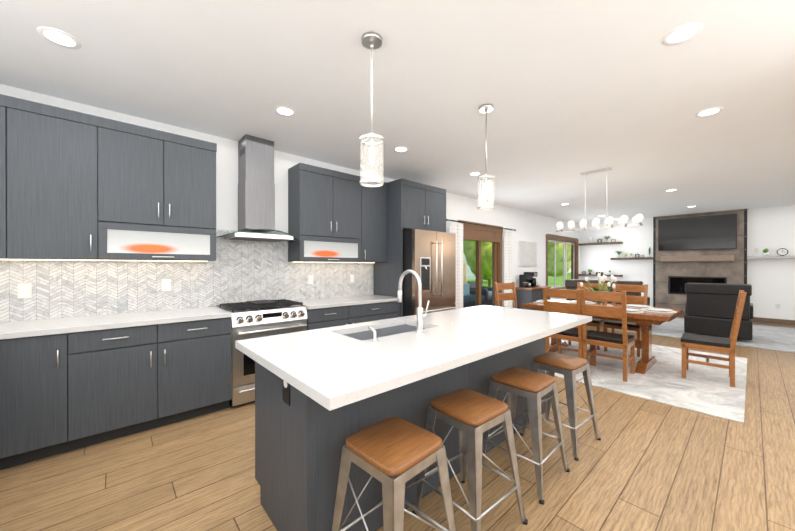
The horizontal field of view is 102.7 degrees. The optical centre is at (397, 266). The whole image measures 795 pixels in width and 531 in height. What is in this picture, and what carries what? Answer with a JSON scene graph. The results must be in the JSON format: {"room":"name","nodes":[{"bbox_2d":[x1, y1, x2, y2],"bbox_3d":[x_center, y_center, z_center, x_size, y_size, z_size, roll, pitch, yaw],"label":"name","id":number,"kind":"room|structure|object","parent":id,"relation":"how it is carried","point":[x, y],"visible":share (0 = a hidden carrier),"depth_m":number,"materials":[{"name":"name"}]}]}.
{"room":"kitchen and living room","nodes":[
{"label":"kitchen and living room","id":0,"kind":"room"},
{"bbox_2d":[0,84,579,307],"bbox_3d":[1.267,-0.043,6.417,13.250,2.745,0.160,0,0,-42],"label":"wall","id":1,"kind":"structure","parent":0,"point":[531,227],"depth_m":3.93,"materials":[{"name":"paint"}]},
{"bbox_2d":[0,94,7,259],"bbox_3d":[-3.054,-0.635,2.202,0.489,1.150,0.328,0,0,-42],"label":"upper cabinet","id":2,"kind":"object","parent":1,"relation":"attached to","point":[3,98],"depth_m":2.24,"materials":[{"name":"grey wood"}]},
{"bbox_2d":[8,96,99,260],"bbox_3d":[-2.697,-0.636,2.522,0.470,1.150,0.328,0,0,-42],"label":"upper cabinet","id":3,"kind":"object","parent":1,"relation":"attached to","point":[76,186],"depth_m":2.39,"materials":[{"name":"grey wood"}]},
{"bbox_2d":[100,117,216,261],"bbox_3d":[-2.205,-0.637,2.963,0.850,1.150,0.328,0,0,-42],"label":"upper cabinet","id":4,"kind":"object","parent":1,"relation":"attached to","point":[158,188],"depth_m":2.80,"materials":[{"name":"grey wood"}]},
{"bbox_2d":[0,229,372,321],"bbox_3d":[-1.928,0.067,3.442,4.176,0.940,0.009,0,0,-42],"label":"tile backsplash","id":5,"kind":"structure","parent":1,"relation":"attached to","point":[236,271],"depth_m":3.17,"materials":[{"name":"tile"}]},
{"bbox_2d":[18,283,31,297],"bbox_3d":[-2.950,0.189,2.515,0.072,0.116,0.006,0,0,-42],"label":"electrical outlet","id":6,"kind":"object","parent":5,"relation":"attached to","point":[24,290],"visible":1,"depth_m":2.52,"materials":[{"name":"white plastic"}]},
{"bbox_2d":[162,279,170,290],"bbox_3d":[-2.273,0.178,3.122,0.072,0.116,0.006,0,0,-42],"label":"electrical outlet","id":7,"kind":"object","parent":5,"relation":"attached to","point":[166,284],"visible":1,"depth_m":3.12,"materials":[{"name":"white plastic"}]},
{"bbox_2d":[308,275,312,283],"bbox_3d":[-1.133,0.165,4.143,0.072,0.116,0.006,0,0,-42],"label":"electrical outlet","id":8,"kind":"object","parent":5,"relation":"attached to","point":[310,279],"visible":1,"depth_m":4.14,"materials":[{"name":"white plastic"}]},
{"bbox_2d":[350,274,353,281],"bbox_3d":[-0.656,0.164,4.570,0.072,0.116,0.006,0,0,-42],"label":"electrical outlet","id":9,"kind":"object","parent":5,"relation":"attached to","point":[351,277],"visible":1,"depth_m":4.57,"materials":[{"name":"white plastic"}]},
{"bbox_2d":[216,134,299,242],"bbox_3d":[-1.508,-0.851,3.480,0.830,1.112,0.506,0,0,-42],"label":"range hood","id":10,"kind":"object","parent":1,"relation":"attached to","point":[256,198],"visible":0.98,"depth_m":3.45,"materials":[{"name":"metal"}]},
{"bbox_2d":[288,163,363,261],"bbox_3d":[-0.920,-0.640,4.113,0.880,1.150,0.328,0,0,-42],"label":"upper cabinet","id":11,"kind":"object","parent":1,"relation":"attached to","point":[326,206],"depth_m":3.92,"materials":[{"name":"grey wood"}]},
{"bbox_2d":[364,178,386,261],"bbox_3d":[-0.425,-0.641,4.556,0.448,1.150,0.328,0,0,-42],"label":"upper cabinet","id":12,"kind":"object","parent":1,"relation":"attached to","point":[375,198],"depth_m":4.44,"materials":[{"name":"grey wood"}]},
{"bbox_2d":[458,220,502,306],"bbox_3d":[1.758,0.203,6.836,1.620,2.249,0.189,0,0,-42],"label":"door frame","id":13,"kind":"structure","parent":1,"relation":"attached to","point":[478,234],"depth_m":6.86,"materials":[{"name":"brown wood"}]},
{"bbox_2d":[446,219,515,230],"bbox_3d":[1.826,-0.871,6.728,2.562,0.044,0.115,0,0,-42],"label":"curtain rod","id":14,"kind":"object","parent":1,"relation":"attached to","point":[480,224],"visible":0.98,"depth_m":6.53,"materials":[{"name":"black metal"}]},
{"bbox_2d":[449,222,462,308],"bbox_3d":[1.127,0.232,6.057,0.420,2.158,0.070,0,0,-42],"label":"curtain","id":15,"kind":"object","parent":14,"relation":"hanging from","point":[456,228],"visible":0.48,"depth_m":6.09,"materials":[{"name":"white fabric"}]},
{"bbox_2d":[504,230,511,307],"bbox_3d":[2.572,0.229,7.351,0.340,2.158,0.070,0,0,-42],"label":"curtain","id":16,"kind":"object","parent":14,"relation":"hanging from","point":[508,257],"visible":0.62,"depth_m":7.29,"materials":[{"name":"white fabric"}]},
{"bbox_2d":[518,241,536,265],"bbox_3d":[3.340,-0.334,8.141,0.940,0.620,0.033,0,0,-42],"label":"canvas art","id":17,"kind":"object","parent":1,"relation":"attached to","point":[527,253],"visible":1,"depth_m":8.09},
{"bbox_2d":[546,234,578,288],"bbox_3d":[5.020,-0.088,9.743,2.450,1.690,0.209,0,0,-42],"label":"window","id":18,"kind":"structure","parent":1,"relation":"in","point":[574,245],"depth_m":10.00,"materials":[{"name":"brown wood"}]},
{"bbox_2d":[0,316,794,530],"bbox_3d":[4.089,1.397,3.269,13.330,0.120,8.700,0,0,-42],"label":"floor","id":19,"kind":"structure","parent":0,"point":[642,464],"depth_m":2.03,"materials":[{"name":"brown wood"}]},
{"bbox_2d":[0,334,71,469],"bbox_3d":[-2.684,0.901,2.346,0.390,0.874,0.613,0,0,-42],"label":"base cabinet","id":20,"kind":"object","parent":19,"relation":"on","point":[67,384],"depth_m":2.15,"materials":[{"name":"grey wood"}]},
{"bbox_2d":[0,322,7,325],"bbox_3d":[-2.021,0.448,0.895,0.638,0.040,3.658,0,0,-42],"label":"countertop","id":21,"kind":"structure","parent":20,"relation":"on","point":[1,323],"depth_m":2.36,"materials":[{"name":"white stone"}]},
{"bbox_2d":[72,318,230,449],"bbox_3d":[-2.143,0.900,2.830,1.061,0.874,0.613,0,0,-42],"label":"base cabinet","id":22,"kind":"object","parent":19,"relation":"on","point":[130,380],"depth_m":2.54,"materials":[{"name":"grey wood"}]},
{"bbox_2d":[0,306,231,341],"bbox_3d":[-2.265,0.444,2.704,1.412,0.040,0.638,0,0,-42],"label":"countertop","id":23,"kind":"structure","parent":22,"relation":"on","point":[28,328],"depth_m":2.49,"materials":[{"name":"white stone"}]},
{"bbox_2d":[216,299,307,406],"bbox_3d":[-1.443,0.855,3.412,0.750,0.961,0.681,0,0,-42],"label":"range","id":24,"kind":"object","parent":19,"relation":"on","point":[256,319],"visible":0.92,"depth_m":3.10,"materials":[{"name":"metal"}]},
{"bbox_2d":[306,306,351,329],"bbox_3d":[-0.986,0.898,3.867,0.531,0.874,0.613,0,0,-42],"label":"base cabinet","id":25,"kind":"object","parent":19,"relation":"on","point":[334,316],"depth_m":3.64,"materials":[{"name":"grey wood"}]},
{"bbox_2d":[296,294,396,309],"bbox_3d":[-0.666,0.440,4.136,1.370,0.040,0.638,0,0,-42],"label":"countertop","id":26,"kind":"structure","parent":25,"relation":"on","point":[361,300],"depth_m":3.98,"materials":[{"name":"white stone"}]},
{"bbox_2d":[352,302,399,323],"bbox_3d":[-0.476,0.897,4.324,0.838,0.874,0.613,0,0,-42],"label":"base cabinet","id":27,"kind":"object","parent":19,"relation":"on","point":[374,311],"depth_m":4.08,"materials":[{"name":"grey wood"}]},
{"bbox_2d":[332,417,455,530],"bbox_3d":[-0.015,1.031,1.338,0.438,0.619,0.438,0,0,45],"label":"stool","id":28,"kind":"object","parent":19,"relation":"on","point":[393,455],"visible":1,"depth_m":1.29,"materials":[{"name":"brown wood"}]},
{"bbox_2d":[255,338,544,530],"bbox_3d":[0.252,0.902,2.412,2.369,0.874,0.703,0,0,-42],"label":"kitchen island","id":29,"kind":"object","parent":19,"relation":"on","point":[298,445],"depth_m":1.60,"materials":[{"name":"grey wood"}]},
{"bbox_2d":[235,306,590,413],"bbox_3d":[0.367,0.445,2.277,2.536,0.040,1.070,0,0,-42],"label":"island countertop","id":30,"kind":"structure","parent":29,"relation":"on","point":[332,369],"depth_m":1.66,"materials":[{"name":"white stone"}]},
{"bbox_2d":[367,326,378,341],"bbox_3d":[-0.145,0.385,1.841,0.036,0.081,0.080,0,0,-42],"label":"faucet","id":31,"kind":"object","parent":30,"relation":"on","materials":[{"name":"silver metal"}]},
{"bbox_2d":[343,322,414,337],"bbox_3d":[-0.070,0.576,2.201,0.714,0.246,0.394,0,0,-42],"label":"sink","id":32,"kind":"object","parent":30,"relation":"in","point":[400,327],"depth_m":2.29,"materials":[{"name":"grey metal"}]},
{"bbox_2d":[397,270,430,333],"bbox_3d":[0.102,0.221,2.156,0.109,0.408,0.244,0,0,-42],"label":"faucet","id":33,"kind":"object","parent":30,"relation":"on","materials":[{"name":"silver metal"}]},
{"bbox_2d":[373,178,445,316],"bbox_3d":[0.211,0.058,4.905,0.960,2.549,0.660,0,0,-42],"label":"pantry cabinet","id":34,"kind":"object","parent":19,"relation":"on","point":[414,205],"visible":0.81,"depth_m":4.55,"materials":[{"name":"grey wood"}]},
{"bbox_2d":[403,229,455,316],"bbox_3d":[0.301,0.402,4.806,0.870,1.840,0.889,0,0,-42],"label":"fridge","id":35,"kind":"object","parent":19,"relation":"on","point":[429,258],"visible":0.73,"depth_m":4.42,"materials":[{"name":"silver metal"}]},
{"bbox_2d":[412,389,527,530],"bbox_3d":[0.380,1.030,1.692,0.438,0.619,0.438,0,0,-40],"label":"stool","id":36,"kind":"object","parent":19,"relation":"on","point":[472,416],"visible":0.92,"depth_m":1.62,"materials":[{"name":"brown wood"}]},
{"bbox_2d":[482,367,569,504],"bbox_3d":[0.826,1.030,2.092,0.438,0.619,0.438,0,0,-44],"label":"stool","id":37,"kind":"object","parent":19,"relation":"on","point":[533,387],"visible":0.81,"depth_m":2.02,"materials":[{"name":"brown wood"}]},
{"bbox_2d":[513,286,550,309],"bbox_3d":[3.320,0.906,7.814,1.050,0.839,0.470,0,0,-42],"label":"bar","id":38,"kind":"object","parent":19,"relation":"on","point":[528,295],"visible":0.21,"depth_m":7.50,"materials":[{"name":"grey wood"}]},
{"bbox_2d":[519,272,540,287],"bbox_3d":[3.259,0.305,7.783,0.898,0.360,0.263,0,0,-42],"label":"coffee machine","id":39,"kind":"object","parent":38,"relation":"on","point":[527,280],"visible":1,"depth_m":7.64,"materials":[{"name":"black plastic"}]},
{"bbox_2d":[520,352,600,460],"bbox_3d":[1.273,1.029,2.492,0.438,0.619,0.438,0,0,-39],"label":"stool","id":40,"kind":"object","parent":19,"relation":"on","point":[569,368],"visible":0.92,"depth_m":2.42,"materials":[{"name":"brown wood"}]},
{"bbox_2d":[545,337,746,423],"bbox_3d":[3.007,1.328,4.777,2.830,0.009,3.010,0,0,-42],"label":"dining rug","id":41,"kind":"object","parent":19,"relation":"on","point":[705,389],"visible":0.43,"depth_m":3.71,"materials":[{"name":"white carpet"}]},
{"bbox_2d":[494,282,517,308],"bbox_3d":[2.018,0.797,5.422,0.460,1.049,0.534,0,0,-28],"label":"chair","id":42,"kind":"object","parent":41,"relation":"on","point":[504,296],"visible":0.21,"depth_m":5.60,"materials":[{"name":"brown wood"}]},
{"bbox_2d":[542,287,593,364],"bbox_3d":[2.309,0.799,4.293,0.534,1.049,0.460,0,0,-41],"label":"chair","id":43,"kind":"object","parent":41,"relation":"on","point":[573,334],"visible":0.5,"depth_m":4.16,"materials":[{"name":"brown wood"}]},
{"bbox_2d":[568,282,607,349],"bbox_3d":[3.229,0.797,5.386,0.534,1.049,0.460,0,0,-44],"label":"chair","id":44,"kind":"object","parent":41,"relation":"on","point":[597,323],"visible":0.4,"depth_m":5.36,"materials":[{"name":"brown wood"}]},
{"bbox_2d":[522,273,682,373],"bbox_3d":[2.924,0.707,4.651,1.040,1.231,1.774,0,0,-42],"label":"dining table","id":45,"kind":"object","parent":41,"relation":"on","point":[645,317],"visible":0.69,"depth_m":4.18,"materials":[{"name":"brown wood"}]},
{"bbox_2d":[580,289,634,381],"bbox_3d":[2.610,0.800,3.942,0.534,1.049,0.460,0,0,-44],"label":"chair","id":46,"kind":"object","parent":41,"relation":"on","point":[624,341],"visible":0.96,"depth_m":3.82,"materials":[{"name":"brown wood"}]},
{"bbox_2d":[604,283,647,356],"bbox_3d":[3.591,0.798,4.996,0.534,1.049,0.460,0,0,-42],"label":"chair","id":47,"kind":"object","parent":41,"relation":"on","point":[613,325],"visible":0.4,"depth_m":4.99,"materials":[{"name":"brown wood"}]},
{"bbox_2d":[680,290,746,386],"bbox_3d":[3.745,0.800,3.782,0.460,1.049,0.534,0,0,-45],"label":"chair","id":48,"kind":"object","parent":41,"relation":"on","point":[711,343],"visible":1,"depth_m":3.69,"materials":[{"name":"brown wood"}]},
{"bbox_2d":[653,209,746,315],"bbox_3d":[7.967,-0.047,8.457,0.221,2.742,1.800,0,0,-42],"label":"fireplace surround","id":49,"kind":"object","parent":19,"relation":"on","point":[670,279],"visible":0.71,"depth_m":8.46,"materials":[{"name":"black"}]},
{"bbox_2d":[661,255,733,261],"bbox_3d":[7.813,-0.217,8.332,0.198,0.145,1.400,0,0,-42],"label":"mantel","id":50,"kind":"object","parent":49,"relation":"attached to","point":[696,258],"visible":1,"depth_m":8.24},
{"bbox_2d":[658,213,736,250],"bbox_3d":[7.850,-0.880,8.383,0.060,0.870,1.510,0,0,-42],"label":"tv","id":51,"kind":"object","parent":49,"relation":"attached to","point":[714,232],"visible":1,"depth_m":8.31,"materials":[{"name":"black plastic"}]},
{"bbox_2d":[608,318,794,352],"bbox_3d":[6.508,1.323,6.811,3.000,0.009,2.650,0,0,-42],"label":"living room rug","id":52,"kind":"object","parent":19,"relation":"on","point":[775,338],"visible":0.36,"depth_m":6.21,"materials":[{"name":"white carpet"}]},
{"bbox_2d":[565,279,649,305],"bbox_3d":[4.910,0.812,7.493,0.970,1.009,1.500,0,0,-42],"label":"loveseat","id":53,"kind":"object","parent":52,"relation":"on","point":[570,284],"visible":0.25,"depth_m":7.13,"materials":[{"name":"black leather"}]},
{"bbox_2d":[684,283,752,339],"bbox_3d":[6.157,0.815,6.100,0.970,1.009,0.900,0,0,-42],"label":"recliner","id":54,"kind":"object","parent":52,"relation":"on","point":[710,308],"visible":0.85,"depth_m":5.79,"materials":[{"name":"black leather"}]},
{"bbox_2d":[0,0,794,223],"bbox_3d":[4.089,-1.468,3.262,13.330,0.120,8.700,0,0,-42],"label":"ceiling","id":55,"kind":"structure","parent":0,"point":[570,91],"depth_m":2.45,"materials":[{"name":"paint"}]},
{"bbox_2d":[37,26,81,48],"bbox_3d":[-2.071,-1.401,1.948,0.190,0.006,0.190,0,0,-42],"label":"recessed light","id":56,"kind":"object","parent":55,"relation":"in","point":[57,37],"visible":1,"depth_m":1.94,"materials":[{"name":"paint"}]},
{"bbox_2d":[274,106,295,116],"bbox_3d":[-1.014,-1.403,2.868,0.190,0.006,0.190,0,0,-42],"label":"recessed light","id":57,"kind":"object","parent":55,"relation":"in","point":[285,111],"visible":1,"depth_m":2.87,"materials":[{"name":"paint"}]},
{"bbox_2d":[360,32,383,186],"bbox_3d":[-0.158,-0.957,1.957,0.152,0.894,0.152,0,0,-42],"label":"pendant light","id":58,"kind":"object","parent":55,"relation":"hanging from","point":[372,41],"visible":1,"depth_m":1.95,"materials":[{"name":"white glass"}]},
{"bbox_2d":[393,146,408,151],"bbox_3d":[0.043,-1.405,3.801,0.190,0.006,0.190,0,0,-42],"label":"recessed light","id":59,"kind":"object","parent":55,"relation":"in","point":[401,148],"visible":1,"depth_m":3.80,"materials":[{"name":"paint"}]},
{"bbox_2d":[469,172,481,175],"bbox_3d":[1.175,-1.408,4.815,0.190,0.006,0.190,0,0,-42],"label":"recessed light","id":60,"kind":"object","parent":55,"relation":"in","point":[475,173],"visible":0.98,"depth_m":4.79,"materials":[{"name":"paint"}]},
{"bbox_2d":[477,104,494,209],"bbox_3d":[0.781,-0.959,2.798,0.152,0.894,0.152,0,0,-42],"label":"pendant light","id":61,"kind":"object","parent":55,"relation":"hanging from","point":[486,109],"visible":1,"depth_m":2.79,"materials":[{"name":"white glass"}]},
{"bbox_2d":[556,167,642,231],"bbox_3d":[2.909,-0.982,4.663,0.319,0.858,1.172,0,0,-42],"label":"chandelier","id":62,"kind":"object","parent":55,"relation":"hanging from","point":[637,218],"visible":1,"depth_m":4.57,"materials":[{"name":"white glass"}]},
{"bbox_2d":[662,22,703,45],"bbox_3d":[1.716,-1.401,1.917,0.190,0.006,0.190,0,0,-42],"label":"recessed light","id":63,"kind":"object","parent":55,"relation":"in","point":[684,33],"visible":1,"depth_m":1.91,"materials":[{"name":"paint"}]},
{"bbox_2d":[695,107,723,116],"bbox_3d":[2.825,-1.403,2.882,0.190,0.006,0.190,0,0,-42],"label":"recessed light","id":64,"kind":"object","parent":55,"relation":"in","point":[709,111],"visible":1,"depth_m":2.88,"materials":[{"name":"paint"}]},
{"bbox_2d":[580,205,794,319],"bbox_3d":[8.965,-0.046,7.632,0.160,2.745,8.300,0,0,-42],"label":"wall","id":65,"kind":"structure","parent":0,"point":[772,231],"depth_m":7.77,"materials":[{"name":"paint"}]},
{"bbox_2d":[578,269,622,276],"bbox_3d":[6.464,0.183,10.150,0.203,0.236,1.188,0,0,-42],"label":"shelf","id":66,"kind":"object","parent":65,"relation":"attached to","point":[590,274],"visible":0.98,"depth_m":10.18,"materials":[{"name":"brown wood"}]},
{"bbox_2d":[579,236,622,245],"bbox_3d":[6.480,-0.844,10.162,0.303,0.269,1.188,0,0,-42],"label":"shelf","id":67,"kind":"object","parent":65,"relation":"attached to","point":[613,241],"visible":0.96,"depth_m":10.07,"materials":[{"name":"brown wood"}]},
{"bbox_2d":[610,248,652,259],"bbox_3d":[7.023,-0.410,9.526,0.334,0.385,1.046,0,0,-42],"label":"shelf","id":68,"kind":"object","parent":65,"relation":"attached to","point":[642,257],"visible":0.96,"depth_m":9.43,"materials":[{"name":"brown wood"}]},
{"bbox_2d":[747,248,794,258],"bbox_3d":[9.136,-0.348,7.164,0.203,0.302,1.676,0,0,-42],"label":"shelf","id":69,"kind":"object","parent":65,"relation":"attached to","point":[781,252],"visible":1,"depth_m":7.45,"materials":[{"name":"white wood"}]},
{"bbox_2d":[753,317,794,324],"bbox_3d":[10.164,1.280,6.164,0.013,0.099,4.490,0,0,-42],"label":"baseboard","id":70,"kind":"structure","parent":65,"relation":"attached to","point":[772,320],"depth_m":7.53,"materials":[{"name":"brown wood"}]},
{"label":"outside","id":71,"kind":"structure","parent":0,"visible":0},
{"bbox_2d":[466,273,570,286],"bbox_3d":[19.333,1.421,93.674,166.000,0.100,105.740,0,0,-42],"label":"ground","id":72,"kind":"structure","parent":71,"point":[559,281],"depth_m":35.37,"materials":[{"name":"green plant"}]},
{"bbox_2d":[463,263,465,282],"bbox_3d":[2.043,0.649,19.141,6.800,1.800,0.080,0,0,-42],"label":"fence","id":73,"kind":"object","parent":72,"relation":"on","point":[464,272],"depth_m":21.27,"materials":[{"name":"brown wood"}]},
{"bbox_2d":[463,254,466,280],"bbox_3d":[1.055,-2.664,35.376,9.800,8.350,10.400,0,0,-42],"label":"house","id":74,"kind":"structure","parent":72,"relation":"on","point":[464,260],"depth_m":34.63,"materials":[{"name":"white"}]},
{"bbox_2d":[467,265,475,278],"bbox_3d":[7.729,-2.585,44.038,10.300,8.150,10.400,0,0,-42],"label":"house","id":75,"kind":"structure","parent":72,"relation":"on","point":[469,274],"depth_m":38.49,"materials":[{"name":"white"}]},
{"bbox_2d":[463,240,491,286],"bbox_3d":[7.215,-1.681,24.260,5.386,6.436,4.001,0,0,-42],"label":"tree","id":76,"kind":"object","parent":72,"relation":"on","point":[472,248],"depth_m":22.66,"materials":[{"name":"green plant"}]},
{"bbox_2d":[548,242,570,276],"bbox_3d":[13.626,-2.124,29.234,4.250,7.298,4.628,0,0,-42],"label":"tree","id":77,"kind":"object","parent":72,"relation":"on","point":[551,263],"depth_m":27.66,"materials":[{"name":"green plant"}]},
{"bbox_3d":[2.037,1.456,9.930,8.500,0.229,4.039,0,0,-42],"label":"deck","id":78,"kind":"object","parent":72,"relation":"on","visible":0},
{"bbox_2d":[463,283,487,307],"bbox_3d":[1.843,0.932,9.546,1.900,0.819,0.850,0,0,-42],"label":"patio chair","id":79,"kind":"object","parent":78,"relation":"on","point":[466,298],"depth_m":9.72,"materials":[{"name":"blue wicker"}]},
{"bbox_2d":[467,281,491,304],"bbox_3d":[3.061,0.927,11.409,0.800,0.819,0.800,0,0,-42],"label":"patio chair","id":80,"kind":"object","parent":78,"relation":"on","point":[471,286],"depth_m":11.34,"materials":[{"name":"grey wicker"}]}
]}

